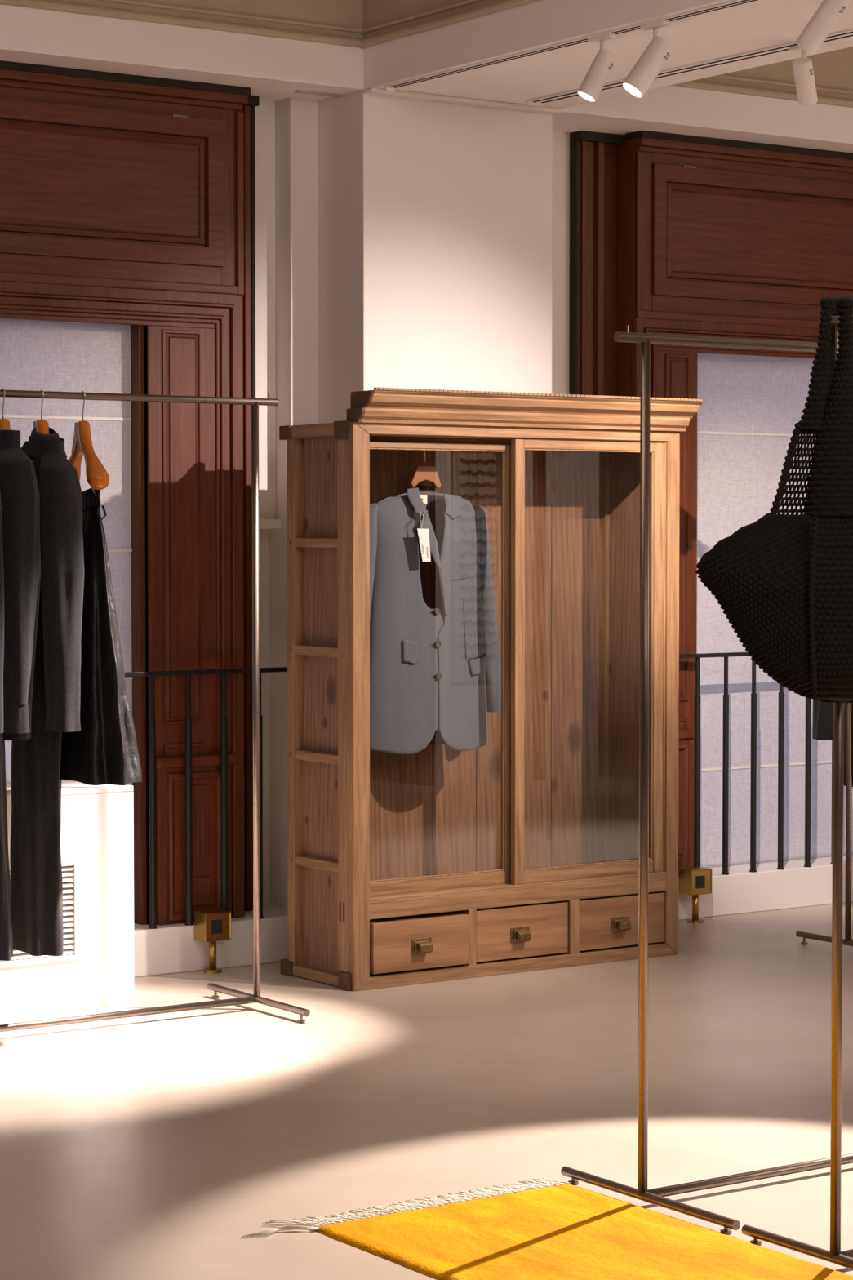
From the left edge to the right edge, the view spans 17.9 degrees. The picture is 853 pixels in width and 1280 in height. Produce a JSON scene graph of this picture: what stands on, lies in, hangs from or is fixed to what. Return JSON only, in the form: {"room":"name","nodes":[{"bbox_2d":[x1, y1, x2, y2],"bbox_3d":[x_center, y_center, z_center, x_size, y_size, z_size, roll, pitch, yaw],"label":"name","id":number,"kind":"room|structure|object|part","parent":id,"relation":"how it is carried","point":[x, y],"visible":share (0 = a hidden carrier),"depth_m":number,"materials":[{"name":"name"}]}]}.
{"room":"clothing store","nodes":[
{"label":"clothing store","id":0,"kind":"room"},
{"bbox_2d":[254,99,280,906],"bbox_3d":[-0.592,-0.370,8.772,0.200,2.750,0.275,-2,3,-35],"label":"wall","id":1,"kind":"structure","parent":0,"point":[264,113],"depth_m":8.67,"materials":[{"name":"white paint"}]},
{"bbox_2d":[0,60,287,928],"bbox_3d":[-1.328,-0.404,8.079,2.103,2.587,0.338,-2,3,-35],"label":"window","id":2,"kind":"structure","parent":1,"relation":"in","point":[126,199],"depth_m":8.34,"materials":[{"name":"brown wood"}]},
{"bbox_2d":[0,318,132,785],"bbox_3d":[-1.510,-0.049,7.953,1.545,1.888,0.009,-2,3,-35],"label":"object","id":3,"kind":"structure","parent":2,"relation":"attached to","point":[35,355],"depth_m":8.26,"materials":[{"name":"white fabric"}]},
{"bbox_3d":[-1.393,-1.609,7.881,1.825,0.040,0.020,-2,3,-35],"label":"rail","id":4,"kind":"part","parent":2,"relation":"part of","materials":[{"name":"brown wood"}]},
{"bbox_3d":[-1.393,-1.109,7.900,1.825,0.058,0.022,-2,3,-35],"label":"rail","id":5,"kind":"part","parent":2,"relation":"part of","materials":[{"name":"brown wood"}]},
{"bbox_3d":[-1.377,-1.362,7.888,1.808,0.450,0.024,-2,3,-35],"label":"hopper sash","id":6,"kind":"part","parent":2,"relation":"part of","materials":[{"name":"brown wood"}]},
{"bbox_3d":[-1.360,-1.659,7.899,1.902,0.030,0.085,-2,3,-35],"label":"cornice","id":7,"kind":"part","parent":2,"relation":"part of","materials":[{"name":"brown wood"}]},
{"bbox_3d":[-1.356,-1.680,7.896,1.906,0.022,0.095,-2,3,-35],"label":"cornice","id":8,"kind":"part","parent":2,"relation":"part of","materials":[{"name":"brown wood"}]},
{"bbox_3d":[-0.752,-0.347,8.363,0.140,1.215,0.006,-2,3,-35],"label":"raised panel","id":9,"kind":"part","parent":2,"relation":"part of","materials":[{"name":"brown wood"}]},
{"bbox_3d":[-0.752,0.370,8.391,0.140,0.100,0.005,-2,3,-35],"label":"raised panel","id":10,"kind":"part","parent":2,"relation":"part of","materials":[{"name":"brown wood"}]},
{"bbox_3d":[-0.712,0.637,8.405,0.204,0.459,0.013,-2,3,-35],"label":"pedestal panel","id":11,"kind":"part","parent":2,"relation":"part of","materials":[{"name":"brown wood"}]},
{"bbox_3d":[-1.224,0.490,8.007,2.053,0.805,0.044,-2,3,-35],"label":"window railing","id":12,"kind":"part","parent":2,"relation":"part of","materials":[{"name":"black metal"}]},
{"bbox_3d":[-1.224,0.114,7.992,2.052,0.014,0.026,-2,3,-35],"label":"rail","id":13,"kind":"part","parent":2,"relation":"part of","materials":[{"name":"black metal"}]},
{"bbox_3d":[-0.647,-0.423,8.650,0.132,2.579,0.130,-2,3,-35],"label":"casing","id":14,"kind":"part","parent":2,"relation":"part of","materials":[{"name":"brown wood"}]},
{"bbox_2d":[268,97,318,909],"bbox_3d":[-0.484,-0.372,8.807,0.106,2.750,0.340,-2,3,-35],"label":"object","id":15,"kind":"structure","parent":1,"relation":"attached to","point":[296,119],"depth_m":8.66,"materials":[{"name":"white paint"}]},
{"bbox_2d":[0,902,852,1279],"bbox_3d":[2.426,1.226,4.460,15.000,0.100,11.500,-2,3,-35],"label":"floor","id":16,"kind":"structure","parent":0,"point":[143,1147],"depth_m":6.39,"materials":[{"name":"beige concrete"}]},
{"bbox_2d":[0,778,134,1017],"bbox_3d":[-1.365,0.736,7.654,1.008,0.628,0.403,-2,3,-35],"label":"radiator cover","id":17,"kind":"object","parent":16,"relation":"on","point":[95,967],"visible":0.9,"depth_m":7.70,"materials":[{"name":"white paint"}]},
{"bbox_2d":[0,859,80,968],"bbox_3d":[-1.251,0.771,7.494,0.653,0.286,0.008,-2,3,-35],"label":"vent","id":18,"kind":"object","parent":17,"relation":"attached to","point":[71,957],"depth_m":7.66,"materials":[{"name":"white metal"}]},
{"bbox_2d":[0,389,310,1031],"bbox_3d":[-1.056,0.193,7.253,1.544,1.744,0.531,-2,3,-35],"label":"clothes rack","id":19,"kind":"object","parent":16,"relation":"on","point":[242,997],"visible":1,"depth_m":7.62,"materials":[{"name":"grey metal"}]},
{"bbox_2d":[0,388,10,430],"bbox_3d":[-1.123,-0.532,7.182,0.061,0.268,0.379,-1,2,-21],"label":"wooden hanger","id":20,"kind":"object","parent":19,"relation":"hanging from","point":[4,423],"visible":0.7,"depth_m":7.16,"materials":[{"name":"orange wood"}]},
{"bbox_3d":[-1.094,-0.489,7.099,0.082,0.188,0.199,-2,3,-35],"label":"hanger arm","id":21,"kind":"part","parent":20,"relation":"part of","materials":[{"name":"orange wood"}]},
{"bbox_2d":[32,389,49,434],"bbox_3d":[-1.029,-0.535,7.246,0.061,0.268,0.379,-1,2,-21],"label":"wooden hanger","id":22,"kind":"object","parent":19,"relation":"hanging from","point":[42,426],"visible":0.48,"depth_m":7.22,"materials":[{"name":"orange wood"}]},
{"bbox_3d":[-1.046,-0.542,7.239,0.002,0.083,0.112,-1,2,-22],"label":"plate","id":23,"kind":"part","parent":22,"relation":"part of","materials":[{"name":"silver metal"}]},
{"bbox_3d":[-1.001,-0.491,7.163,0.082,0.188,0.199,-2,3,-35],"label":"hanger arm","id":24,"kind":"part","parent":22,"relation":"part of","materials":[{"name":"orange wood"}]},
{"bbox_2d":[9,426,84,955],"bbox_3d":[-1.044,0.128,7.264,0.143,1.398,0.543,-1,2,-23],"label":"black jumpsuit","id":25,"kind":"object","parent":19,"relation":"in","point":[35,856],"visible":0.73,"depth_m":7.13,"materials":[{"name":"black fabric"}]},
{"bbox_2d":[67,391,109,495],"bbox_3d":[-0.928,-0.524,7.316,0.061,0.295,0.379,-1,2,-21],"label":"wooden hanger","id":26,"kind":"object","parent":19,"relation":"hanging from","point":[97,477],"visible":0.82,"depth_m":7.26,"materials":[{"name":"orange wood"}]},
{"bbox_3d":[-0.955,-0.501,7.402,0.060,0.188,0.202,-1,3,-26],"label":"hanger arm","id":27,"kind":"part","parent":26,"relation":"part of","materials":[{"name":"orange wood"}]},
{"bbox_3d":[-0.944,-0.545,7.309,0.002,0.083,0.112,-1,2,-22],"label":"plate","id":28,"kind":"part","parent":26,"relation":"part of","materials":[{"name":"silver metal"}]},
{"bbox_3d":[-0.890,-0.494,7.237,0.060,0.188,0.202,-1,2,-17],"label":"hanger arm","id":29,"kind":"part","parent":26,"relation":"part of","materials":[{"name":"orange wood"}]},
{"bbox_3d":[-1.058,-0.654,7.222,1.544,0.020,0.020,-2,3,-35],"label":"hanging rail","id":30,"kind":"part","parent":19,"relation":"part of","materials":[{"name":"brown metal"}]},
{"bbox_3d":[-1.209,-0.530,7.122,0.130,0.268,0.371,-2,3,-35],"label":"wooden hanger","id":31,"kind":"object","parent":19,"relation":"hanging from","visible":0},
{"bbox_2d":[0,491,13,960],"bbox_3d":[-1.168,0.164,7.117,0.153,1.338,0.467,-1,2,-22],"label":"trousers","id":32,"kind":"object","parent":31,"relation":"hanging from","point":[6,931],"visible":1,"depth_m":7.05,"materials":[{"name":"black fabric"}]},
{"bbox_2d":[0,430,40,741],"bbox_3d":[-1.127,-0.149,7.206,0.119,0.810,0.535,-1,2,-20],"label":"jacket","id":33,"kind":"object","parent":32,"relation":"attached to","point":[19,487],"visible":0.89,"depth_m":6.97,"materials":[{"name":"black fabric"}]},
{"bbox_2d":[59,488,142,785],"bbox_3d":[-0.906,-0.022,7.319,0.216,0.778,0.638,-1,2,-19],"label":"skirt","id":34,"kind":"object","parent":31,"relation":"hanging from","point":[104,750],"visible":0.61,"depth_m":7.14,"materials":[{"name":"black fabric"}]},
{"bbox_2d":[194,908,231,973],"bbox_3d":[-0.658,0.929,8.349,0.092,0.187,0.071,-2,3,-35],"label":"post","id":35,"kind":"object","parent":16,"relation":"on","point":[211,926],"visible":1,"depth_m":8.33,"materials":[{"name":"gold metal"}]},
{"bbox_3d":[-0.659,0.966,8.344,0.023,0.096,0.023,-2,3,-35],"label":"post","id":36,"kind":"part","parent":35,"relation":"part of","materials":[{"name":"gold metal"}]},
{"bbox_2d":[211,919,222,933],"bbox_3d":[-0.644,0.880,8.317,0.038,0.043,0.004,-2,3,-35],"label":"outlet","id":37,"kind":"object","parent":35,"relation":"attached to","point":[216,924],"depth_m":8.32,"materials":[{"name":"black plastic"}]},
{"bbox_2d":[279,386,703,991],"bbox_3d":[0.216,0.131,8.449,1.295,1.774,0.466,-2,3,-35],"label":"display cabinet","id":38,"kind":"object","parent":16,"relation":"on","point":[517,851],"visible":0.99,"depth_m":8.45,"materials":[{"name":"brown wood"}]},
{"bbox_3d":[-0.397,0.203,8.257,0.040,1.646,0.042,-2,3,-35],"label":"post","id":39,"kind":"part","parent":38,"relation":"part of","materials":[{"name":"brown wood"}]},
{"bbox_3d":[-0.322,-0.627,8.103,0.034,0.036,0.265,-2,3,-35],"label":"rail","id":40,"kind":"part","parent":38,"relation":"part of","materials":[{"name":"brown wood"}]},
{"bbox_3d":[-0.322,1.011,8.168,0.034,0.030,0.265,-2,3,-35],"label":"rail","id":41,"kind":"part","parent":38,"relation":"part of","materials":[{"name":"brown wood"}]},
{"bbox_3d":[-0.231,0.197,8.016,0.040,1.676,0.055,-2,3,-35],"label":"corner post","id":42,"kind":"part","parent":38,"relation":"part of","materials":[{"name":"brown wood"}]},
{"bbox_3d":[-0.192,-0.682,7.929,0.024,0.091,0.116,-2,3,-35],"label":"cornice","id":43,"kind":"part","parent":38,"relation":"part of","materials":[{"name":"brown wood"}]},
{"bbox_3d":[-0.089,0.906,8.224,0.350,0.150,0.270,-2,3,-35],"label":"drawer","id":44,"kind":"part","parent":38,"relation":"part of","materials":[{"name":"brown wood"}]},
{"bbox_3d":[-0.015,0.915,8.110,0.072,0.046,0.004,-2,3,-35],"label":"handle plate","id":45,"kind":"part","parent":38,"relation":"part of","materials":[{"name":"gold metal"}]},
{"bbox_2d":[407,439,440,488],"bbox_3d":[-0.008,-0.539,8.300,0.112,0.149,0.029,-2,3,-35],"label":"wooden hanger","id":46,"kind":"object","parent":38,"relation":"hanging from","point":[420,473],"visible":0.86,"depth_m":8.29,"materials":[{"name":"brown wood"}]},
{"bbox_2d":[369,485,501,754],"bbox_3d":[0.008,-0.065,8.300,0.595,0.817,0.153,-2,3,-35],"label":"blazer","id":47,"kind":"object","parent":38,"relation":"in","point":[435,664],"visible":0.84,"depth_m":8.27,"materials":[{"name":"grey fabric"}]},
{"bbox_3d":[-0.067,-0.048,8.233,0.271,0.788,0.057,-1,3,-26],"label":"panel","id":48,"kind":"part","parent":47,"relation":"part of","materials":[{"name":"grey fabric"}]},
{"bbox_3d":[-0.018,-0.066,8.339,0.465,0.788,0.053,-2,3,-35],"label":"panel","id":49,"kind":"part","parent":47,"relation":"part of","materials":[{"name":"grey fabric"}]},
{"bbox_3d":[0.112,-0.055,8.360,0.235,0.791,0.056,-2,3,-42],"label":"panel","id":50,"kind":"part","parent":47,"relation":"part of","materials":[{"name":"grey fabric"}]},
{"bbox_3d":[0.021,-0.585,8.164,0.522,0.018,0.023,-2,3,-35],"label":"door rail","id":51,"kind":"part","parent":38,"relation":"part of","materials":[{"name":"brown wood"}]},
{"bbox_3d":[0.021,0.738,8.216,0.522,0.040,0.023,-2,3,-35],"label":"door rail","id":52,"kind":"part","parent":38,"relation":"part of","materials":[{"name":"brown wood"}]},
{"bbox_3d":[0.189,-0.607,8.436,1.183,0.016,0.016,-2,3,-35],"label":"hanging rod","id":53,"kind":"part","parent":38,"relation":"part of","materials":[{"name":"brown wood"}]},
{"bbox_3d":[0.225,0.895,8.452,0.351,0.158,0.252,-2,3,-35],"label":"drawer","id":54,"kind":"part","parent":38,"relation":"part of","materials":[{"name":"brown wood"}]},
{"bbox_3d":[0.288,-0.635,8.290,1.241,0.034,0.030,-2,3,-35],"label":"head rail","id":55,"kind":"part","parent":38,"relation":"part of","materials":[{"name":"brown wood"}]},
{"bbox_3d":[0.288,1.003,8.355,1.241,0.038,0.030,-2,3,-35],"label":"rail","id":56,"kind":"part","parent":38,"relation":"part of","materials":[{"name":"brown wood"}]},
{"bbox_3d":[0.279,0.068,8.323,0.034,1.370,0.024,-2,3,-35],"label":"sliding door","id":57,"kind":"part","parent":38,"relation":"part of","materials":[{"name":"brown wood"}]},
{"bbox_3d":[0.288,0.787,8.353,1.143,0.054,0.039,-2,3,-35],"label":"rail","id":58,"kind":"part","parent":38,"relation":"part of","materials":[{"name":"brown wood"}]},
{"bbox_3d":[0.277,0.756,8.369,1.135,0.010,0.078,-2,3,-35],"label":"door sill","id":59,"kind":"part","parent":38,"relation":"part of","materials":[{"name":"brown wood"}]},
{"bbox_3d":[0.288,0.906,8.341,0.072,0.046,0.004,-2,3,-35],"label":"handle plate","id":60,"kind":"part","parent":38,"relation":"part of","materials":[{"name":"gold metal"}]},
{"bbox_3d":[0.305,-0.672,8.292,1.235,0.042,0.084,-2,3,-35],"label":"cornice","id":61,"kind":"part","parent":38,"relation":"part of","materials":[{"name":"brown wood"}]},
{"bbox_3d":[0.325,-0.713,8.291,1.241,0.041,0.106,-2,3,-35],"label":"cornice","id":62,"kind":"part","parent":38,"relation":"part of","materials":[{"name":"brown wood"}]},
{"bbox_3d":[0.505,0.726,8.505,0.515,0.040,0.023,-2,3,-35],"label":"door rail","id":63,"kind":"part","parent":38,"relation":"part of","materials":[{"name":"brown wood"}]},
{"bbox_3d":[0.505,-0.608,8.453,0.515,0.030,0.023,-2,3,-35],"label":"door rail","id":64,"kind":"part","parent":38,"relation":"part of","materials":[{"name":"brown wood"}]},
{"bbox_3d":[0.593,0.176,8.939,0.040,1.646,0.042,-2,3,-35],"label":"post","id":65,"kind":"part","parent":38,"relation":"part of","materials":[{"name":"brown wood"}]},
{"bbox_3d":[0.612,0.897,8.565,0.072,0.046,0.004,-2,3,-35],"label":"handle plate","id":66,"kind":"part","parent":38,"relation":"part of","materials":[{"name":"gold metal"}]},
{"bbox_3d":[0.548,0.886,8.675,0.346,0.158,0.252,-2,3,-35],"label":"drawer","id":67,"kind":"part","parent":38,"relation":"part of","materials":[{"name":"brown wood"}]},
{"bbox_2d":[241,1177,852,1279],"bbox_3d":[0.550,1.165,4.560,0.773,0.014,2.203,-2,3,-35],"label":"rug","id":68,"kind":"object","parent":16,"relation":"on","point":[545,1228],"visible":1,"depth_m":5.13,"materials":[{"name":"yellow fabric"}]},
{"bbox_2d":[679,866,711,923],"bbox_3d":[0.935,0.887,9.417,0.092,0.187,0.071,-2,3,-35],"label":"post","id":69,"kind":"object","parent":16,"relation":"on","point":[694,882],"visible":1,"depth_m":9.39,"materials":[{"name":"gold metal"}]},
{"bbox_3d":[0.934,0.924,9.412,0.023,0.096,0.023,-2,3,-35],"label":"post","id":70,"kind":"part","parent":69,"relation":"part of","materials":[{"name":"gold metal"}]},
{"bbox_2d":[696,875,705,888],"bbox_3d":[0.949,0.838,9.385,0.038,0.043,0.004,-2,3,-35],"label":"outlet","id":71,"kind":"object","parent":69,"relation":"attached to","point":[700,879],"depth_m":9.38,"materials":[{"name":"black plastic"}]},
{"bbox_2d":[560,324,852,1235],"bbox_3d":[1.059,0.241,5.819,1.644,1.760,0.541,-2,3,-35],"label":"clothes rack","id":72,"kind":"object","parent":16,"relation":"on","point":[654,1196],"visible":1,"depth_m":5.41,"materials":[{"name":"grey metal"}]},
{"bbox_3d":[1.051,-0.614,5.797,1.644,0.020,0.020,-2,3,-35],"label":"hanging rail","id":73,"kind":"part","parent":72,"relation":"part of","materials":[{"name":"brown metal"}]},
{"bbox_2d":[742,313,852,1269],"bbox_3d":[1.439,0.263,5.257,1.600,1.761,0.748,-2,3,-35],"label":"clothes rack","id":74,"kind":"object","parent":16,"relation":"on","point":[845,1258],"visible":0.77,"depth_m":4.95,"materials":[{"name":"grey metal"}]},
{"bbox_2d":[695,295,852,702],"bbox_3d":[0.743,-0.252,4.810,0.396,0.727,0.382,-2,3,-35],"label":"bag","id":75,"kind":"object","parent":74,"relation":"hanging from","point":[784,583],"visible":1,"depth_m":4.79,"materials":[{"name":"black fabric"}]},
{"bbox_3d":[0.665,-0.301,4.821,0.097,0.167,0.018,0,2,9],"label":"openwork panel","id":76,"kind":"part","parent":75,"relation":"part of","materials":[{"name":"black fabric"}]},
{"bbox_3d":[1.367,-0.597,5.327,1.600,0.020,0.020,-2,3,-35],"label":"hanging rail","id":77,"kind":"part","parent":74,"relation":"part of","materials":[{"name":"brown metal"}]},
{"bbox_2d":[795,702,852,946],"bbox_3d":[1.955,0.117,9.087,1.544,1.751,0.537,-2,3,-35],"label":"clothes rack","id":78,"kind":"object","parent":16,"relation":"on","point":[847,940],"visible":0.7,"depth_m":8.73,"materials":[{"name":"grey metal"}]},
{"bbox_3d":[1.458,-0.597,8.754,0.076,0.275,0.378,-2,3,-35],"label":"wooden hanger","id":79,"kind":"object","parent":78,"relation":"hanging from","visible":0},
{"bbox_2d":[812,698,852,786],"bbox_3d":[1.458,-0.066,8.775,0.128,1.088,0.582,-1,3,-31],"label":"coat","id":80,"kind":"object","parent":79,"relation":"hanging from","point":[823,712],"visible":0.11,"depth_m":8.93,"materials":[{"name":"fabric"}]},
{"bbox_2d":[0,0,852,153],"bbox_3d":[2.426,-1.937,4.335,15.000,0.770,11.500,-2,3,-35],"label":"ceiling","id":81,"kind":"structure","parent":0,"point":[273,68],"depth_m":8.07,"materials":[{"name":"white paint"}]},
{"bbox_2d":[384,0,757,91],"bbox_3d":[2.156,-1.573,5.077,0.030,0.016,8.002,-2,3,-35],"label":"track","id":82,"kind":"object","parent":81,"relation":"attached to","point":[391,87],"visible":1,"depth_m":7.66,"materials":[{"name":"white metal"}]},
{"bbox_2d":[577,32,617,102],"bbox_3d":[0.475,-1.580,7.498,0.111,0.182,0.088,0,2,11],"label":"track spotlight","id":83,"kind":"object","parent":82,"relation":"attached to","point":[604,61],"visible":1,"depth_m":7.47,"materials":[{"name":"white metal"}]},
{"bbox_3d":[0.486,-1.624,7.495,0.012,0.072,0.012,-2,3,-35],"label":"stem","id":84,"kind":"part","parent":83,"relation":"part of","materials":[{"name":"white metal"}]},
{"bbox_2d":[622,19,674,97],"bbox_3d":[0.601,-1.562,7.299,0.138,0.202,0.104,-2,3,-35],"label":"track spotlight","id":85,"kind":"object","parent":82,"relation":"attached to","point":[659,51],"visible":1,"depth_m":7.28,"materials":[{"name":"white metal"}]},
{"bbox_3d":[0.618,-1.613,7.306,0.012,0.079,0.012,-2,3,-35],"label":"stem","id":86,"kind":"part","parent":85,"relation":"part of","materials":[{"name":"white metal"}]},
{"bbox_2d":[795,0,852,54],"bbox_3d":[0.991,-1.552,6.754,0.148,0.180,0.059,2,3,35],"label":"track spotlight","id":87,"kind":"object","parent":82,"relation":"attached to","point":[826,16],"visible":1,"depth_m":6.74,"materials":[{"name":"white metal"}]},
{"bbox_2d":[526,28,852,106],"bbox_3d":[2.608,-1.585,5.376,0.057,0.016,7.982,-2,3,-35],"label":"track","id":88,"kind":"object","parent":81,"relation":"attached to","point":[539,101],"visible":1,"depth_m":7.95,"materials":[{"name":"white metal"}]},
{"bbox_2d":[788,44,817,106],"bbox_3d":[1.061,-1.591,7.630,0.084,0.171,0.111,0,2,6],"label":"track spotlight","id":89,"kind":"object","parent":88,"relation":"attached to","point":[802,67],"visible":0.94,"depth_m":7.61,"materials":[{"name":"white metal"}]},
{"bbox_3d":[1.060,-1.630,7.619,0.012,0.069,0.012,-2,3,-35],"label":"stem","id":90,"kind":"part","parent":89,"relation":"part of","materials":[{"name":"white metal"}]},
{"bbox_2d":[318,88,552,423],"bbox_3d":[-0.091,-0.379,8.981,0.740,2.750,0.700,-2,3,-35],"label":"column","id":91,"kind":"structure","parent":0,"point":[435,218],"depth_m":8.62,"materials":[{"name":"white paint"}]},
{"bbox_2d":[133,905,288,977],"bbox_3d":[-1.301,0.959,8.144,2.260,0.143,0.310,-2,3,-35],"label":"baseboard","id":92,"kind":"structure","parent":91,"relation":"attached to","point":[169,948],"depth_m":8.37,"materials":[{"name":"white paint"}]},
{"bbox_2d":[0,0,541,48],"bbox_3d":[1.266,-1.902,2.989,3.763,0.554,10.601,-2,3,-35],"label":"ceiling","id":93,"kind":"structure","parent":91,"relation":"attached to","point":[361,24],"depth_m":8.17,"materials":[{"name":"beige paint"}]},
{"bbox_2d":[294,89,342,97],"bbox_3d":[-0.339,-1.713,8.493,0.160,0.007,0.025,-2,3,-35],"label":"trim","id":94,"kind":"structure","parent":91,"relation":"attached to","point":[302,91],"depth_m":8.49,"materials":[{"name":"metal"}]},
{"bbox_2d":[364,87,561,114],"bbox_3d":[0.122,-1.713,8.620,0.740,0.014,0.050,-2,3,-35],"label":"trim","id":95,"kind":"structure","parent":91,"relation":"attached to","point":[373,91],"depth_m":8.60,"materials":[{"name":"white paint"}]},
{"bbox_2d":[551,130,569,396],"bbox_3d":[0.304,-0.395,9.411,0.399,2.750,0.240,-2,3,-35],"label":"wall","id":96,"kind":"structure","parent":0,"point":[561,140],"depth_m":9.34,"materials":[{"name":"white paint"}]},
{"bbox_2d":[568,130,852,876],"bbox_3d":[1.405,-0.479,9.969,2.550,2.587,0.329,-2,3,-35],"label":"window","id":97,"kind":"structure","parent":96,"relation":"in","point":[670,233],"depth_m":9.51,"materials":[{"name":"brown wood"}]},
{"bbox_3d":[0.564,-0.456,9.485,0.193,2.579,0.130,-2,3,-35],"label":"casing","id":98,"kind":"part","parent":97,"relation":"part of","materials":[{"name":"brown wood"}]},
{"bbox_3d":[0.693,-0.458,9.447,0.023,2.587,0.120,-2,3,-35],"label":"return panel","id":99,"kind":"part","parent":97,"relation":"part of","materials":[{"name":"brown wood"}]},
{"bbox_3d":[0.878,-0.391,9.487,0.112,1.215,0.006,-2,3,-35],"label":"raised panel","id":100,"kind":"part","parent":97,"relation":"part of","materials":[{"name":"brown wood"}]},
{"bbox_3d":[0.877,0.326,9.515,0.112,0.100,0.005,-2,3,-35],"label":"raised panel","id":101,"kind":"part","parent":97,"relation":"part of","materials":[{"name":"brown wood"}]},
{"bbox_3d":[0.860,0.595,9.490,0.157,0.459,0.013,-2,3,-35],"label":"pedestal panel","id":102,"kind":"part","parent":97,"relation":"part of","materials":[{"name":"brown wood"}]},
{"bbox_3d":[1.450,0.041,9.836,2.450,0.014,0.026,-2,3,-35],"label":"rail","id":103,"kind":"part","parent":97,"relation":"part of","materials":[{"name":"black metal"}]},
{"bbox_3d":[1.642,-1.191,9.993,2.101,0.058,0.022,-2,3,-35],"label":"rail","id":104,"kind":"part","parent":97,"relation":"part of","materials":[{"name":"brown wood"}]},
{"bbox_3d":[1.612,-1.761,9.942,2.182,0.022,0.095,-2,3,-35],"label":"cornice","id":105,"kind":"part","parent":97,"relation":"part of","materials":[{"name":"brown wood"}]},
{"bbox_3d":[1.611,-1.740,9.948,2.178,0.030,0.085,-2,3,-35],"label":"cornice","id":106,"kind":"part","parent":97,"relation":"part of","materials":[{"name":"brown wood"}]},
{"bbox_3d":[1.639,-1.444,9.967,2.084,0.450,0.024,-2,3,-35],"label":"hopper sash","id":107,"kind":"part","parent":97,"relation":"part of","materials":[{"name":"brown wood"}]},
{"bbox_3d":[1.641,-1.692,9.974,2.101,0.040,0.020,-2,3,-35],"label":"rail","id":108,"kind":"part","parent":97,"relation":"part of","materials":[{"name":"brown wood"}]},
{"bbox_3d":[1.450,0.427,9.851,2.450,0.786,0.026,-2,3,-35],"label":"window railing","id":109,"kind":"part","parent":97,"relation":"part of","materials":[{"name":"black metal"}]},
{"bbox_2d":[696,352,852,867],"bbox_3d":[1.585,-0.135,10.136,1.880,1.888,0.010,-2,3,-35],"label":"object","id":110,"kind":"structure","parent":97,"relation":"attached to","point":[748,415],"depth_m":9.84,"materials":[{"name":"white fabric"}]},
{"bbox_2d":[678,854,852,919],"bbox_3d":[1.473,0.884,10.056,3.000,0.143,0.310,-2,3,-35],"label":"baseboard","id":111,"kind":"structure","parent":96,"relation":"attached to","point":[743,891],"depth_m":9.71,"materials":[{"name":"white paint"}]},
{"bbox_2d":[670,46,852,107],"bbox_3d":[4.986,-2.003,5.554,3.801,0.554,10.601,-2,3,-35],"label":"ceiling","id":112,"kind":"structure","parent":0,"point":[833,70],"depth_m":9.41,"materials":[{"name":"beige paint"}]}
]}

